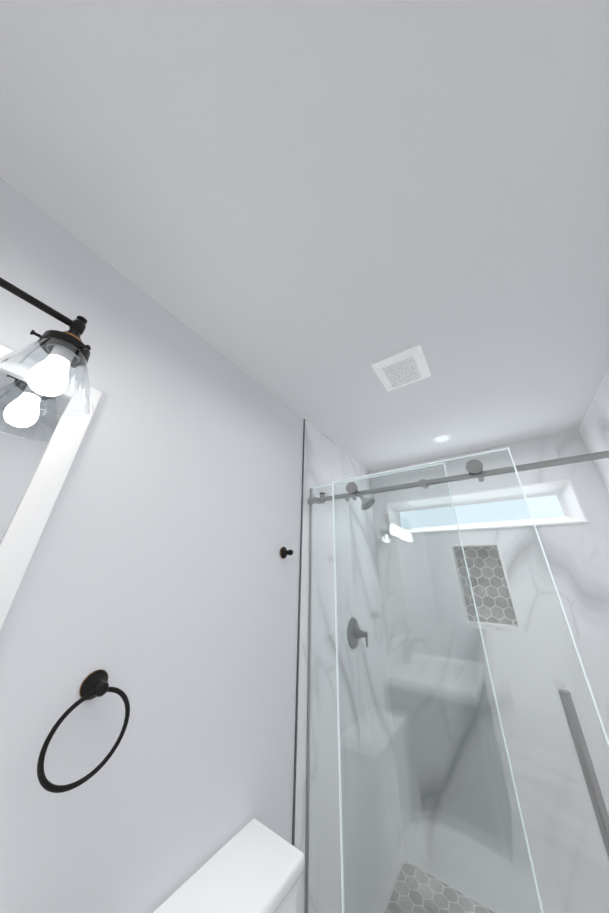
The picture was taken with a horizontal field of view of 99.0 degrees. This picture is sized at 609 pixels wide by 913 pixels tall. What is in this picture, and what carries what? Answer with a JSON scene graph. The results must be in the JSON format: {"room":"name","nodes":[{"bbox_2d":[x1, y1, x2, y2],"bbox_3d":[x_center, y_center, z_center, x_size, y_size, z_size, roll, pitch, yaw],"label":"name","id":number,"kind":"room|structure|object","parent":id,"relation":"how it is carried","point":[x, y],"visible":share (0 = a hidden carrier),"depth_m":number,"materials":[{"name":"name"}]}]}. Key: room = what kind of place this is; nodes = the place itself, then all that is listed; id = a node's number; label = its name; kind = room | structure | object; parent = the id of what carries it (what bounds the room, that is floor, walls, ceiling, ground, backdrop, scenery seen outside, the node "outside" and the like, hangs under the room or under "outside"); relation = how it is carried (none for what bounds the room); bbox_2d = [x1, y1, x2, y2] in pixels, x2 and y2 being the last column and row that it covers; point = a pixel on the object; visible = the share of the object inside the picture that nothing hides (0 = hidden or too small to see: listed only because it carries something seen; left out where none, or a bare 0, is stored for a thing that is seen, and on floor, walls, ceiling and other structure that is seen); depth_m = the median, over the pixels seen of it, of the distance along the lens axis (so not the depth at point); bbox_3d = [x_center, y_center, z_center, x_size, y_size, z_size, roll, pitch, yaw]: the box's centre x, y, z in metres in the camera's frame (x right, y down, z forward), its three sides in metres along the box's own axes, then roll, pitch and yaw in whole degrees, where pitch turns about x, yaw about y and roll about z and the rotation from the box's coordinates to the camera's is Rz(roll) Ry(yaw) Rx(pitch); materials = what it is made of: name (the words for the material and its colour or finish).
{"room":"bathroom","nodes":[
{"label":"bathroom","id":0,"kind":"room"},
{"bbox_2d":[0,178,303,912],"bbox_3d":[-0.968,0.323,0.084,0.100,2.440,3.130,-15,-29,32],"label":"wall","id":1,"kind":"structure","parent":0,"point":[159,584],"depth_m":0.76,"materials":[{"name":"white paint"}]},
{"bbox_2d":[0,277,92,415],"bbox_3d":[-0.709,-0.333,0.453,0.223,0.268,0.637,-15,-29,32],"label":"sconce","id":2,"kind":"object","parent":1,"relation":"attached to","point":[49,374],"visible":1,"depth_m":0.57,"materials":[{"name":"black metal"}]},
{"bbox_2d":[0,345,101,629],"bbox_3d":[-0.776,0.151,0.335,0.023,0.970,0.600,-15,-29,32],"label":"mirror","id":3,"kind":"object","parent":1,"relation":"attached to","point":[39,446],"visible":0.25,"depth_m":0.60,"materials":[{"name":"white mirror"}]},
{"bbox_2d":[37,669,129,792],"bbox_3d":[-0.478,0.593,0.576,0.060,0.186,0.159,-15,-29,32],"label":"towel ring","id":4,"kind":"object","parent":1,"relation":"attached to","point":[94,684],"visible":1,"depth_m":0.57,"materials":[{"name":"black metal"}]},
{"bbox_2d":[280,547,292,558],"bbox_3d":[-0.080,0.461,1.250,0.058,0.056,0.056,-15,-29,32],"label":"robe hook","id":5,"kind":"object","parent":1,"relation":"attached to","point":[284,552],"visible":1,"depth_m":1.25,"materials":[{"name":"black metal"}]},
{"bbox_2d":[292,419,404,912],"bbox_3d":[0.251,1.071,1.649,0.108,2.440,1.123,-15,-29,32],"label":"wall tiles","id":6,"kind":"structure","parent":1,"relation":"attached to","point":[326,460],"depth_m":1.40,"materials":[{"name":"tile"}]},
{"bbox_2d":[347,617,367,648],"bbox_3d":[0.342,1.085,1.591,0.098,0.164,0.164,-15,-29,32],"label":"shower valve","id":7,"kind":"object","parent":6,"relation":"attached to","point":[354,632],"depth_m":1.58,"materials":[{"name":"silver metal"}]},
{"bbox_2d":[345,496,374,510],"bbox_3d":[0.409,0.327,1.902,0.216,0.139,0.120,-15,-29,32],"label":"shower head","id":8,"kind":"object","parent":6,"relation":"attached to","point":[364,501],"depth_m":1.85},
{"bbox_2d":[0,0,608,471],"bbox_3d":[0.060,-0.784,0.638,1.690,0.080,4.347,-15,-29,32],"label":"ceiling","id":9,"kind":"structure","parent":0,"point":[312,212],"depth_m":0.69,"materials":[{"name":"white paint"}]},
{"bbox_2d":[371,345,430,390],"bbox_3d":[0.485,-0.419,1.293,0.225,0.017,0.240,-15,-29,32],"label":"ceiling vent","id":10,"kind":"object","parent":9,"relation":"in","point":[404,368],"visible":1,"depth_m":1.27,"materials":[{"name":"white plastic"}]},
{"bbox_2d":[433,434,451,442],"bbox_3d":[1.010,-0.129,1.910,0.124,0.006,0.124,-15,-29,32],"label":"recessed light","id":11,"kind":"object","parent":9,"relation":"in","point":[442,438],"visible":1,"depth_m":1.90,"materials":[{"name":"white plastic"}]},
{"bbox_2d":[385,860,495,912],"bbox_3d":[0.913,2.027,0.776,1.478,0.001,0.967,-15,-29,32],"label":"shower floor","id":12,"kind":"structure","parent":0,"point":[433,887],"depth_m":1.35,"materials":[{"name":"tile"}]},
{"bbox_2d":[370,430,608,912],"bbox_3d":[1.278,1.129,1.719,1.690,2.440,0.200,-15,-29,32],"label":"wall","id":13,"kind":"structure","parent":0,"point":[577,555],"depth_m":1.53,"materials":[{"name":"tile"}]},
{"bbox_2d":[450,543,521,629],"bbox_3d":[1.236,0.877,1.804,0.300,0.506,0.102,-15,-29,32],"label":"wall niche","id":14,"kind":"object","parent":13,"relation":"in","point":[508,587],"depth_m":1.79,"materials":[{"name":"tile"}]},
{"bbox_2d":[454,546,517,624],"bbox_3d":[1.258,0.891,1.833,0.272,0.478,0.001,-15,-29,32],"label":"wall tiles","id":15,"kind":"object","parent":14,"relation":"attached to","point":[487,612],"depth_m":1.82,"materials":[{"name":"tile"}]},
{"bbox_2d":[386,479,588,534],"bbox_3d":[1.254,0.423,1.987,1.217,0.279,0.081,-15,-29,32],"label":"window","id":16,"kind":"structure","parent":13,"relation":"in","point":[554,503],"depth_m":1.89,"materials":[{"name":"white"}]},
{"bbox_2d":[578,366,608,493],"bbox_3d":[1.547,0.719,0.812,0.108,2.440,1.123,-15,-29,32],"label":"wall tiles","id":17,"kind":"structure","parent":13,"relation":"attached to","point":[593,429],"depth_m":1.50,"materials":[{"name":"tile"}]},
{"bbox_3d":[-0.345,1.282,-0.858,1.690,0.060,3.130,-15,-29,32],"label":"floor","id":18,"kind":"structure","parent":0,"visible":0},
{"bbox_2d":[153,818,303,912],"bbox_3d":[0.002,1.372,0.327,0.752,0.780,0.456,-15,-29,32],"label":"toilet","id":19,"kind":"object","parent":18,"relation":"on","point":[253,865],"visible":1,"depth_m":0.68,"materials":[{"name":"white ceramic"}]},
{"bbox_3d":[0.597,1.860,0.357,1.490,0.064,0.125,-15,-29,32],"label":"sill","id":20,"kind":"structure","parent":0,"visible":0},
{"bbox_2d":[304,447,608,912],"bbox_3d":[0.596,0.914,0.753,1.476,1.984,0.114,-15,-29,32],"label":"shower enclosure","id":21,"kind":"object","parent":20,"relation":"on","point":[474,468],"visible":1,"depth_m":0.92,"materials":[{"name":"clear glass"}]}
]}

